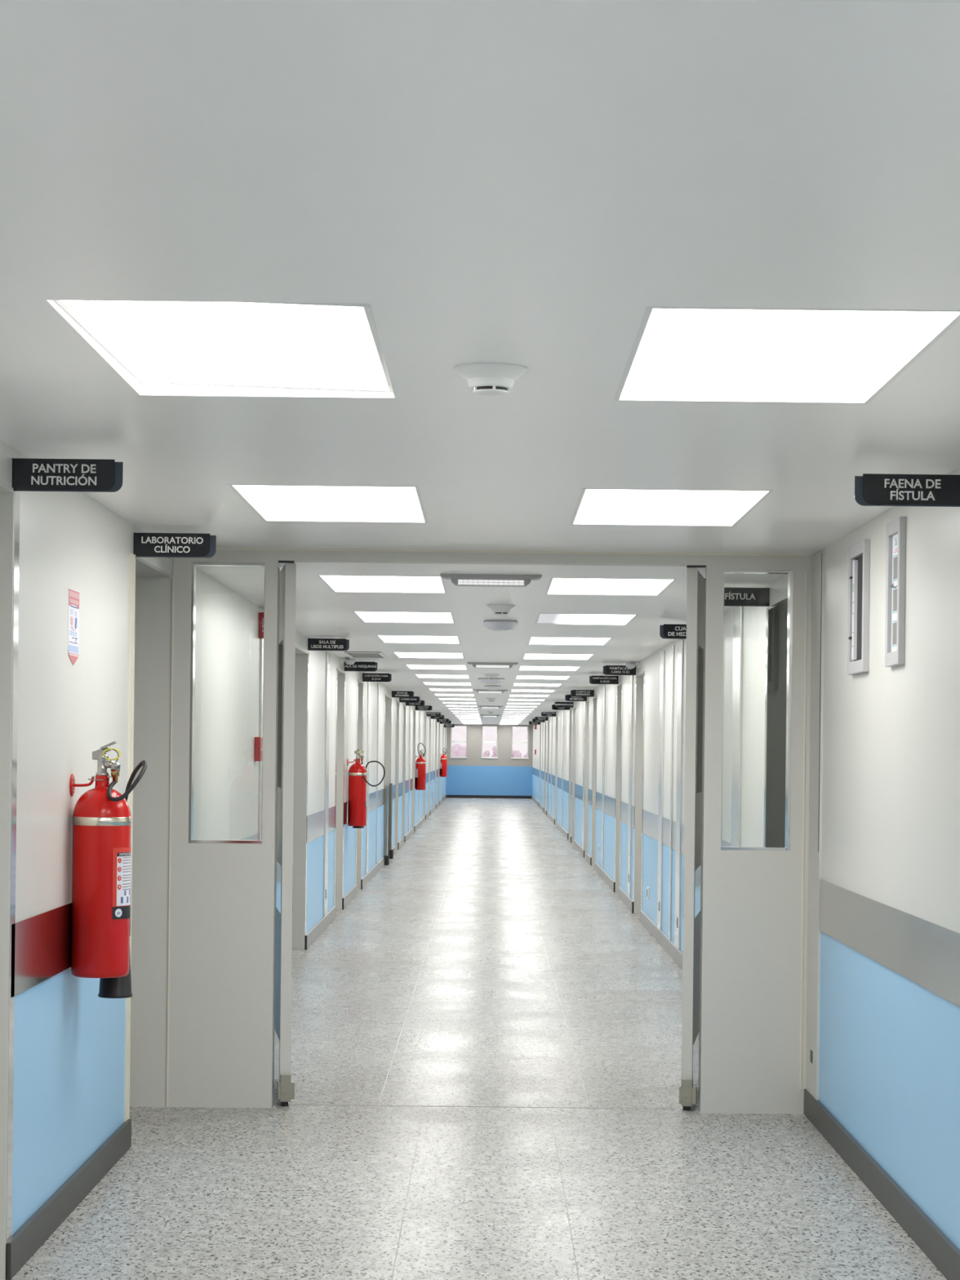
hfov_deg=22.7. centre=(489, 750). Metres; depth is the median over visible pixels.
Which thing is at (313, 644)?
room sign
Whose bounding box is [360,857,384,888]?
baseboard
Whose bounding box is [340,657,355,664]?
lamp
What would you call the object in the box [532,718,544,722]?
room sign
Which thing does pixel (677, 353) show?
ceiling light
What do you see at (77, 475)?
room sign
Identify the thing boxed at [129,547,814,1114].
door
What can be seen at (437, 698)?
ceiling light
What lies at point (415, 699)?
room sign
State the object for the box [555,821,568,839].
baseboard
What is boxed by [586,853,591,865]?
baseboard
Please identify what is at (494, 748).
tree
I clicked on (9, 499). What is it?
door
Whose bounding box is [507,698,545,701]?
ceiling light
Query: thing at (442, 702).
ceiling light
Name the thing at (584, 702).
trim
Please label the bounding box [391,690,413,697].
room sign
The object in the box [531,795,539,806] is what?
baseboard
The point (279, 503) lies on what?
ceiling light
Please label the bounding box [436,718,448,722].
room sign
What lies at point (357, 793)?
fire extinguisher
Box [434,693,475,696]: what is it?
ceiling light
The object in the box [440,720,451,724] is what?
room sign
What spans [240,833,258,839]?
trim
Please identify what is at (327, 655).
trim
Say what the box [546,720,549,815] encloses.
door
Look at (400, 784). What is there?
trim
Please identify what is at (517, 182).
ceiling
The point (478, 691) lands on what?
emergency light
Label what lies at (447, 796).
baseboard
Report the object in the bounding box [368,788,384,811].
trim
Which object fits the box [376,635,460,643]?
ceiling light
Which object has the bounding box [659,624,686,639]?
room sign
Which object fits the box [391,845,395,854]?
baseboard
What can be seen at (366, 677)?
room sign
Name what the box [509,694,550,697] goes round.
ceiling light
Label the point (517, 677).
ceiling light
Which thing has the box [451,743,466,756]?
tree
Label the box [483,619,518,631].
dome
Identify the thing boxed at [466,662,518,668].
emergency light
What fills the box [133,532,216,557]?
room sign
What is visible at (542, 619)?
ceiling light
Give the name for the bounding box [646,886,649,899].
wall socket
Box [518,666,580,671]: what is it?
ceiling light
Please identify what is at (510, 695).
diffuser
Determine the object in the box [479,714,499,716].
emergency light
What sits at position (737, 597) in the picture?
room sign
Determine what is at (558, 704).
room sign
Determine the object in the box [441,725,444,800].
door
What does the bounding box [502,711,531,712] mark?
ceiling light
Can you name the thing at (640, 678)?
door
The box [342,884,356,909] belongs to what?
baseboard
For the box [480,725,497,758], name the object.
window
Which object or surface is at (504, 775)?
wall
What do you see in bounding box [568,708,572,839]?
door
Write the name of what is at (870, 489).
room sign
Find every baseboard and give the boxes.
[5,1119,131,1279]
[304,906,336,950]
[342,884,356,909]
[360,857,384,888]
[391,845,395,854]
[397,838,403,849]
[404,828,413,842]
[413,817,424,831]
[425,812,429,820]
[429,805,435,815]
[446,795,531,798]
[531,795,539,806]
[547,812,555,824]
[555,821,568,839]
[573,840,584,857]
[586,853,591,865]
[594,861,615,892]
[617,887,633,913]
[640,909,682,969]
[803,1088,959,1279]
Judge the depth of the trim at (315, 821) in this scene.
19.06 m
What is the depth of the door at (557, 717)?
48.99 m
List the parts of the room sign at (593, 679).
plate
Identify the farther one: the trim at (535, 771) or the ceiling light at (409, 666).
the trim at (535, 771)
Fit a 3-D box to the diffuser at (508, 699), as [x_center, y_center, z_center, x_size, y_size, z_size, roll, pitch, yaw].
[0.592,-0.830,38.745,0.576,0.006,1.166,1,0,0]
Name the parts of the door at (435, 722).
frame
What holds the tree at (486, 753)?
on the ground
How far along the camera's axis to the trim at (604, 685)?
28.21 m
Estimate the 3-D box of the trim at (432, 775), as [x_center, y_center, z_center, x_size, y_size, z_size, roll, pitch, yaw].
[-1.361,0.587,57.300,0.006,0.205,4.960,1,0,0]
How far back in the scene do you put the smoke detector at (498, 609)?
13.55 m
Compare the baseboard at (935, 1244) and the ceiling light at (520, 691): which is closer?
the baseboard at (935, 1244)
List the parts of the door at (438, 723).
frame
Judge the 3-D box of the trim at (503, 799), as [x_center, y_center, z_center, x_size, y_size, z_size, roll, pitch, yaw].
[0.419,1.494,42.710,0.003,0.001,65.180,1,0,0]
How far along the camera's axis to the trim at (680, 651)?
16.95 m
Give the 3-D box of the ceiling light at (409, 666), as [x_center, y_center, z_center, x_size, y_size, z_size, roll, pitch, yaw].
[-0.522,-0.858,23.895,0.600,0.051,1.190,1,0,0]
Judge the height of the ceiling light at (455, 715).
0.051 m
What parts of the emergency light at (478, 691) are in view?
mounting plate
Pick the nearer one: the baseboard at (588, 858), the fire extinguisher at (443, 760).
the baseboard at (588, 858)
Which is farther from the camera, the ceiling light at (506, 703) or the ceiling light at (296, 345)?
the ceiling light at (506, 703)
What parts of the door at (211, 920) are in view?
vision glass, kick plate, panel, closer arm, kick plate, panel, closer arm, vision glass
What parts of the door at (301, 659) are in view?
casing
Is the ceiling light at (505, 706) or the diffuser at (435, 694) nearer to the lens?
the diffuser at (435, 694)
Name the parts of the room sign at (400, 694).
plate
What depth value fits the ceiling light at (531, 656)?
21.06 m
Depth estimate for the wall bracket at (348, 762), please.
22.90 m
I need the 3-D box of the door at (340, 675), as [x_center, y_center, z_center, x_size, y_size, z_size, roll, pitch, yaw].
[-1.480,0.351,21.700,0.251,2.245,1.240,1,0,0]
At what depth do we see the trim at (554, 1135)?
7.74 m
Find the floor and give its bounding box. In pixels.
[10,797,946,1279]
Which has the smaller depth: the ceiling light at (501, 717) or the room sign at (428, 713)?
the room sign at (428, 713)
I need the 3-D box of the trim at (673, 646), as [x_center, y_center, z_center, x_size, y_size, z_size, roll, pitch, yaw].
[1.348,0.309,17.730,0.012,2.183,0.100,1,0,0]
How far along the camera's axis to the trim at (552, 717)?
52.01 m
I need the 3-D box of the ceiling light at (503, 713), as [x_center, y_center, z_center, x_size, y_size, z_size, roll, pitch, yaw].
[0.593,-0.846,53.595,0.600,0.051,1.190,1,0,0]
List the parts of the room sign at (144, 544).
wall plate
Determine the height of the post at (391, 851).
1.030 m
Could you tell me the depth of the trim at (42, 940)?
7.13 m
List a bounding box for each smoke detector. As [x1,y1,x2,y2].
[453,362,528,395]
[484,674,499,679]
[486,604,515,615]
[486,697,496,702]
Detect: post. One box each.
[383,785,389,865]
[389,782,393,858]
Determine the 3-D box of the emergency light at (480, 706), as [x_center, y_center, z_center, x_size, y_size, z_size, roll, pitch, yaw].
[0.009,-0.803,44.000,0.480,0.050,0.120,1,0,0]
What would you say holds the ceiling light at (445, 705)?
attached to the ceiling
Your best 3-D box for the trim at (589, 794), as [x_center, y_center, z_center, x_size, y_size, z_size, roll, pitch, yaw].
[1.347,0.618,32.050,0.006,0.205,1.260,1,0,0]
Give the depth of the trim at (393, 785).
34.00 m
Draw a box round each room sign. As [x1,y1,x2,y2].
[11,457,123,492]
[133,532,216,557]
[307,638,349,650]
[344,661,377,671]
[362,673,391,681]
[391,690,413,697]
[399,696,419,702]
[405,700,424,706]
[415,705,431,710]
[426,711,440,716]
[431,715,444,719]
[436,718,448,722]
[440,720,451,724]
[444,724,454,727]
[528,721,540,724]
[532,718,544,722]
[534,716,547,720]
[541,711,555,716]
[551,704,569,710]
[554,702,573,707]
[564,694,586,701]
[570,689,594,697]
[589,675,618,684]
[603,665,635,675]
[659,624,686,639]
[724,587,769,606]
[854,473,959,506]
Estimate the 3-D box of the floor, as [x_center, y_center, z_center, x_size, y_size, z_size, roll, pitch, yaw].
[-0.017,1.550,35.700,3.500,0.120,79.800,1,0,0]
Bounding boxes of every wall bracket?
[69,773,108,796]
[346,759,359,765]
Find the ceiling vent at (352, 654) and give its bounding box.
[344,651,386,657]
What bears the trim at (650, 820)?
attached to the wall at (889, 1068)
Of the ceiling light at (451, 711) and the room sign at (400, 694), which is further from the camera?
the ceiling light at (451, 711)
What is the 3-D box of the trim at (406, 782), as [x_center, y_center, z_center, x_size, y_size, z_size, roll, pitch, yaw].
[-1.361,0.587,40.400,0.006,0.205,3.760,1,0,0]
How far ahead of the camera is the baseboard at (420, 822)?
46.12 m
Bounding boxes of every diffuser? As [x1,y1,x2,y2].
[407,665,466,668]
[430,688,472,690]
[435,693,473,695]
[439,697,475,699]
[446,705,474,706]
[506,706,537,706]
[508,698,543,700]
[510,694,548,696]
[511,689,554,691]
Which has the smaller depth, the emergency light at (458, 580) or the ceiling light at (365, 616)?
the emergency light at (458, 580)
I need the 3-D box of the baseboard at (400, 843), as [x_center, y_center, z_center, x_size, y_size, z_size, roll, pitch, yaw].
[-1.364,1.422,36.600,0.018,0.105,1.800,1,0,0]
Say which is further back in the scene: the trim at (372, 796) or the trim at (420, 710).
the trim at (420, 710)
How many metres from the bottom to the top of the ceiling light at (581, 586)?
0.051 m
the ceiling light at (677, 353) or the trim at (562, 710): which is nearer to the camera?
the ceiling light at (677, 353)
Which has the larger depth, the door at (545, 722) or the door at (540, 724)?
the door at (540, 724)
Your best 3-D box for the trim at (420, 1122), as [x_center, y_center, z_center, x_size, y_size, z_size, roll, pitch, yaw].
[-0.275,1.487,7.750,0.002,0.001,3.700,1,0,0]
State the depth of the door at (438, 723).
64.88 m
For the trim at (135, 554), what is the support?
attached to the wall at (69, 1040)
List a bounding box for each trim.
[10,902,130,996]
[128,554,135,1119]
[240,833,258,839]
[257,638,263,839]
[294,1104,676,1109]
[306,805,335,843]
[323,652,330,916]
[343,801,347,824]
[365,681,369,874]
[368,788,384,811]
[375,683,378,864]
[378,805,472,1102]
[391,1121,421,1279]
[392,784,395,799]
[398,782,402,796]
[404,778,413,793]
[408,706,410,831]
[418,710,420,821]
[425,773,428,782]
[430,770,435,780]
[431,719,433,808]
[502,799,588,1104]
[532,767,539,777]
[540,770,544,780]
[541,722,542,805]
[548,773,555,786]
[550,716,552,814]
[554,1135,579,1279]
[557,777,568,793]
[561,710,564,826]
[574,783,585,801]
[582,701,586,849]
[587,788,591,805]
[595,791,615,817]
[601,684,605,869]
[620,800,634,828]
[627,675,633,897]
[642,809,684,854]
[657,650,665,930]
[668,644,674,940]
[674,639,684,950]
[721,839,730,846]
[730,606,742,846]
[805,550,825,1100]
[819,879,959,1007]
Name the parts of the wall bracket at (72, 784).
hook arm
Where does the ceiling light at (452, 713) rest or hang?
attached to the ceiling
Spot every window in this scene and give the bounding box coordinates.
[450,724,467,758]
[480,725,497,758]
[511,725,528,759]
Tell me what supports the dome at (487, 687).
attached to the ceiling
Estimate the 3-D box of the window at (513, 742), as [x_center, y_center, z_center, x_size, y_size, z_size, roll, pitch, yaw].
[0.956,-0.268,75.375,0.565,1.033,0.210,1,0,0]
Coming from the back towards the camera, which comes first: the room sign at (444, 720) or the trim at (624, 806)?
the room sign at (444, 720)
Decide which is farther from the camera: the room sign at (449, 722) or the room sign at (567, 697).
the room sign at (449, 722)
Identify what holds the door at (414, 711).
in the wall at (69, 1040)
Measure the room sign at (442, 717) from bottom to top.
0.090 m
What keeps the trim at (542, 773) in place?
attached to the wall at (889, 1068)
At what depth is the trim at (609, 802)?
27.43 m
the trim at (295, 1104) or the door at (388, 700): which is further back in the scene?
the door at (388, 700)
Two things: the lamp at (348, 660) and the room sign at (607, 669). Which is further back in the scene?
the room sign at (607, 669)
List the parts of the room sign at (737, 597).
plate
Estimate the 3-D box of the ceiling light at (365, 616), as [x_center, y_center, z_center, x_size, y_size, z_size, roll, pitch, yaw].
[-0.522,-0.858,14.985,0.600,0.051,1.190,1,0,0]
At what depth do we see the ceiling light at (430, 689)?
33.13 m
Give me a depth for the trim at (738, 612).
13.04 m
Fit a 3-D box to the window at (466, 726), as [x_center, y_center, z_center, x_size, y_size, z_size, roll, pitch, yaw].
[-0.962,-0.289,75.375,0.560,1.033,0.210,1,0,0]
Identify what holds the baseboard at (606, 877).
attached to the wall at (889, 1068)
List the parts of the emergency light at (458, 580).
mounting plate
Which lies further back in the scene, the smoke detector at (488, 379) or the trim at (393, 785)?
the trim at (393, 785)
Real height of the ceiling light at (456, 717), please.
0.051 m
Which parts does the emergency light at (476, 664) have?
mounting plate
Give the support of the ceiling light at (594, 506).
attached to the ceiling
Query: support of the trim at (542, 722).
attached to the wall at (889, 1068)
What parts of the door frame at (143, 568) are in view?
casing, frame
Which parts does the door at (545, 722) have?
frame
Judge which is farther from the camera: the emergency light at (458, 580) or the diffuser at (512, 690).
the diffuser at (512, 690)
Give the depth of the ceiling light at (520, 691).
33.11 m
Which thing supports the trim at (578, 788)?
attached to the wall at (889, 1068)
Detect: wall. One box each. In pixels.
[0,440,446,1235]
[445,724,533,795]
[532,466,959,1249]
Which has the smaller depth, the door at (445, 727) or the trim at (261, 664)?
the trim at (261, 664)
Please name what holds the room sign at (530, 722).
attached to the wall at (889, 1068)
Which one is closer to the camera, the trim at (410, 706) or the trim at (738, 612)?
the trim at (738, 612)
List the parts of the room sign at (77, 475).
wall plate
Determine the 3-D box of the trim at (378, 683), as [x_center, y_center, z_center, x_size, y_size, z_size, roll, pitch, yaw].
[-1.354,0.278,28.930,0.012,2.183,0.060,1,0,0]
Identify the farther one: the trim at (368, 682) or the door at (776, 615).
the trim at (368, 682)
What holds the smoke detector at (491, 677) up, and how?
attached to the ceiling
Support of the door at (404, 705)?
in the wall at (69, 1040)
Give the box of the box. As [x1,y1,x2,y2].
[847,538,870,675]
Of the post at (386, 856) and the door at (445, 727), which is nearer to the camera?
the post at (386, 856)
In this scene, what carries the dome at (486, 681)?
attached to the ceiling
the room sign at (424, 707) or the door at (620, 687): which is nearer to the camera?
the door at (620, 687)
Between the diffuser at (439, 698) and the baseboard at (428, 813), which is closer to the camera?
the diffuser at (439, 698)
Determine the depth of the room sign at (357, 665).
22.25 m
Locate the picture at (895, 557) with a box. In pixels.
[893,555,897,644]
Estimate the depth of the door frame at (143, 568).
8.88 m
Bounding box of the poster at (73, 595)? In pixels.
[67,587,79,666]
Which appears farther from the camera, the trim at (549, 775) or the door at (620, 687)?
the trim at (549, 775)
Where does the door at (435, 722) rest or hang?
in the wall at (69, 1040)
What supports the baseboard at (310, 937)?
attached to the wall at (69, 1040)
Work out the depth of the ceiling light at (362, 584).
12.05 m
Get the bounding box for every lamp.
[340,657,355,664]
[625,662,639,668]
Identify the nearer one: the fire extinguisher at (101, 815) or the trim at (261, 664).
the fire extinguisher at (101, 815)
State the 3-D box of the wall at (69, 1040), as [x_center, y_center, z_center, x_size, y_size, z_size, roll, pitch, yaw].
[-1.480,0.314,35.700,0.282,2.318,79.400,1,0,0]
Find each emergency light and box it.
[440,573,542,586]
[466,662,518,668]
[472,688,507,693]
[476,705,502,708]
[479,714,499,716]
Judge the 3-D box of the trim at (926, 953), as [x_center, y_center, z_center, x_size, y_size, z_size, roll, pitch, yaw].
[1.325,0.617,2.840,0.006,0.205,13.640,1,0,0]
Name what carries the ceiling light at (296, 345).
attached to the ceiling
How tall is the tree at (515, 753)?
1.926 m
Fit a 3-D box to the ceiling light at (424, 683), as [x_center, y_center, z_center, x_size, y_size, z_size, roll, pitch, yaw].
[-0.522,-0.858,29.835,0.600,0.051,1.190,1,0,0]
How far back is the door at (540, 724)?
64.39 m
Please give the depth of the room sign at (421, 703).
38.50 m
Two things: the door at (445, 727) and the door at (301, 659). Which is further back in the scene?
the door at (445, 727)
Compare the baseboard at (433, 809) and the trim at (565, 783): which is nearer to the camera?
the trim at (565, 783)
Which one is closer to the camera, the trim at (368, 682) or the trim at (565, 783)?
the trim at (368, 682)
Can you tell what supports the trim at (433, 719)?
attached to the wall at (69, 1040)
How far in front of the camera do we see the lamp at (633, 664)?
21.87 m
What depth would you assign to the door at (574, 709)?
39.09 m
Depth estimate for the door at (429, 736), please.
54.78 m
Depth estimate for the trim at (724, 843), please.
13.67 m
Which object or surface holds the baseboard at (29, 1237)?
attached to the wall at (69, 1040)
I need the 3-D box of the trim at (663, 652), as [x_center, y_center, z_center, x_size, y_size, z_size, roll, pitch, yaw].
[1.347,0.309,18.830,0.013,2.183,0.360,1,0,0]
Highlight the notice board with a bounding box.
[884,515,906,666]
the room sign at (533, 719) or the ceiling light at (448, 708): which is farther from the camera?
the room sign at (533, 719)
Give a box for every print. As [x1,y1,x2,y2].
[69,604,78,644]
[70,616,75,631]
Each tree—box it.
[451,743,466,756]
[482,750,489,756]
[491,746,497,756]
[512,750,521,756]
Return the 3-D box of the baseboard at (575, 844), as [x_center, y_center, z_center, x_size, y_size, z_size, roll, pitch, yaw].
[1.332,1.452,35.750,0.018,0.105,4.100,1,0,0]
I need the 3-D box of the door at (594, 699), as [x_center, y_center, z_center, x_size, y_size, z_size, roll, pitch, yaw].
[1.472,0.384,30.850,0.251,2.245,1.240,1,0,0]
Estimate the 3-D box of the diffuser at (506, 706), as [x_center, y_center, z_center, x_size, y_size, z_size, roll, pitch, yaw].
[0.592,-0.830,44.685,0.576,0.006,1.166,1,0,0]
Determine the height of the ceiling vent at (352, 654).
0.011 m
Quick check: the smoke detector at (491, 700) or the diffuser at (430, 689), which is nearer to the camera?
the diffuser at (430, 689)
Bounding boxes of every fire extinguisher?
[71,741,146,998]
[347,747,385,828]
[415,742,426,790]
[440,747,447,777]
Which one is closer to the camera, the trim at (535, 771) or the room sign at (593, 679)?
the room sign at (593, 679)
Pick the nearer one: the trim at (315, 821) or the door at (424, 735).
the trim at (315, 821)
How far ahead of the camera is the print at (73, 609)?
7.66 m
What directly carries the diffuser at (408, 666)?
attached to the ceiling light at (409, 666)
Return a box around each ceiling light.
[54,300,393,391]
[227,484,428,523]
[317,575,447,593]
[352,611,455,622]
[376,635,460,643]
[392,652,464,658]
[404,664,467,669]
[414,674,470,678]
[422,682,471,685]
[428,688,473,691]
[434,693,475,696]
[437,697,475,700]
[441,702,476,703]
[444,705,477,706]
[448,708,478,709]
[450,711,479,711]
[452,712,479,714]
[454,715,479,715]
[456,716,480,717]
[501,717,525,718]
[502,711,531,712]
[502,713,529,714]
[504,708,534,710]
[505,706,537,707]
[506,702,541,704]
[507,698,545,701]
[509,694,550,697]
[511,689,555,692]
[512,683,561,686]
[515,675,570,679]
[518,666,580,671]
[522,653,594,659]
[527,636,613,644]
[534,613,637,625]
[545,577,675,595]
[569,488,773,526]
[613,306,959,404]
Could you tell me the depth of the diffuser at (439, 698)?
38.92 m
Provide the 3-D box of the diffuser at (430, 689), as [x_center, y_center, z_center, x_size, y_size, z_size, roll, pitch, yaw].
[-0.523,-0.843,32.805,0.576,0.006,1.166,1,0,0]
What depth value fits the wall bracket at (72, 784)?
7.65 m
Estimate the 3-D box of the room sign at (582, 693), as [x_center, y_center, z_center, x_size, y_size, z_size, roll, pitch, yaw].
[1.212,-0.751,31.303,0.306,0.090,0.018,1,0,0]
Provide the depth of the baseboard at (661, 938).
18.33 m
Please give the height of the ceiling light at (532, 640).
0.051 m
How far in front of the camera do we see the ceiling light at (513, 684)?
29.98 m
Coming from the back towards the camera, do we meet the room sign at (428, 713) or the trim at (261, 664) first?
the room sign at (428, 713)
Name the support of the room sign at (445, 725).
attached to the wall at (69, 1040)
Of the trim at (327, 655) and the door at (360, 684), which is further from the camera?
the door at (360, 684)
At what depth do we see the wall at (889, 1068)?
8.30 m
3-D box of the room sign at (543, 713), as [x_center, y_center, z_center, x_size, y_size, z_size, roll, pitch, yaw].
[1.212,-0.751,49.203,0.306,0.090,0.018,1,0,0]
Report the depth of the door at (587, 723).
33.69 m
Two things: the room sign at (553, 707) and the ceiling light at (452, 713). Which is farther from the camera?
the ceiling light at (452, 713)
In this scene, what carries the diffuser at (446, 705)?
attached to the ceiling light at (445, 705)
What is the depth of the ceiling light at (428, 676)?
27.05 m
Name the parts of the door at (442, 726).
frame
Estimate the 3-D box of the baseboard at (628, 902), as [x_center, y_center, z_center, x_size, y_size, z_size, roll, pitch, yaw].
[1.332,1.452,23.400,0.018,0.105,2.400,1,0,0]
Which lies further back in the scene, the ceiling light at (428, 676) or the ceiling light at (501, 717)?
the ceiling light at (501, 717)
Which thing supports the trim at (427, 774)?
attached to the wall at (69, 1040)
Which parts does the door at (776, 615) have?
casing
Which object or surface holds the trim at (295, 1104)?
on the floor
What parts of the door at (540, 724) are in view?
frame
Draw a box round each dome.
[477,678,504,684]
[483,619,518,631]
[484,685,501,690]
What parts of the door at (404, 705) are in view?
frame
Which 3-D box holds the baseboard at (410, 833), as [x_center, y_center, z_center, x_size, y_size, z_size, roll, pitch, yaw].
[-1.364,1.422,40.400,0.018,0.105,3.800,1,0,0]
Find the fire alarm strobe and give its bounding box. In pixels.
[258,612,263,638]
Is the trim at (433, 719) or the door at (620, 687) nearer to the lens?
the door at (620, 687)
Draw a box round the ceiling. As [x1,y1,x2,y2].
[0,0,959,724]
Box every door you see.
[0,480,20,1279]
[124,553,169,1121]
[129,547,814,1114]
[291,645,309,950]
[333,667,345,909]
[355,679,364,889]
[382,693,391,857]
[394,700,399,849]
[401,704,406,842]
[411,709,415,831]
[422,715,426,820]
[427,718,431,815]
[434,721,436,808]
[437,723,439,804]
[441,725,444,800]
[444,727,445,795]
[538,724,541,804]
[543,721,546,812]
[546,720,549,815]
[555,715,558,824]
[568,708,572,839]
[571,706,576,843]
[584,699,589,857]
[591,695,597,865]
[614,682,622,892]
[633,671,644,913]
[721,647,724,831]
[763,597,787,847]
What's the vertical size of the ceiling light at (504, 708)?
0.051 m
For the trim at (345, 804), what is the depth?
22.61 m
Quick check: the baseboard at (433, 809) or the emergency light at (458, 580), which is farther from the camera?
the baseboard at (433, 809)
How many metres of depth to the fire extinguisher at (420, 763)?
43.92 m
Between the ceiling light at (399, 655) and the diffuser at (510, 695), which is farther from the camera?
the diffuser at (510, 695)
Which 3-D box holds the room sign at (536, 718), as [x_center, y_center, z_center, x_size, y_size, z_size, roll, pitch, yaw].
[1.212,-0.751,56.003,0.306,0.090,0.018,1,0,0]
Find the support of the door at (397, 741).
in the wall at (69, 1040)
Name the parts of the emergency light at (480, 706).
mounting plate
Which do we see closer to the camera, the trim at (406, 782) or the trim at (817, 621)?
the trim at (817, 621)
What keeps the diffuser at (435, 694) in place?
attached to the ceiling light at (452, 695)

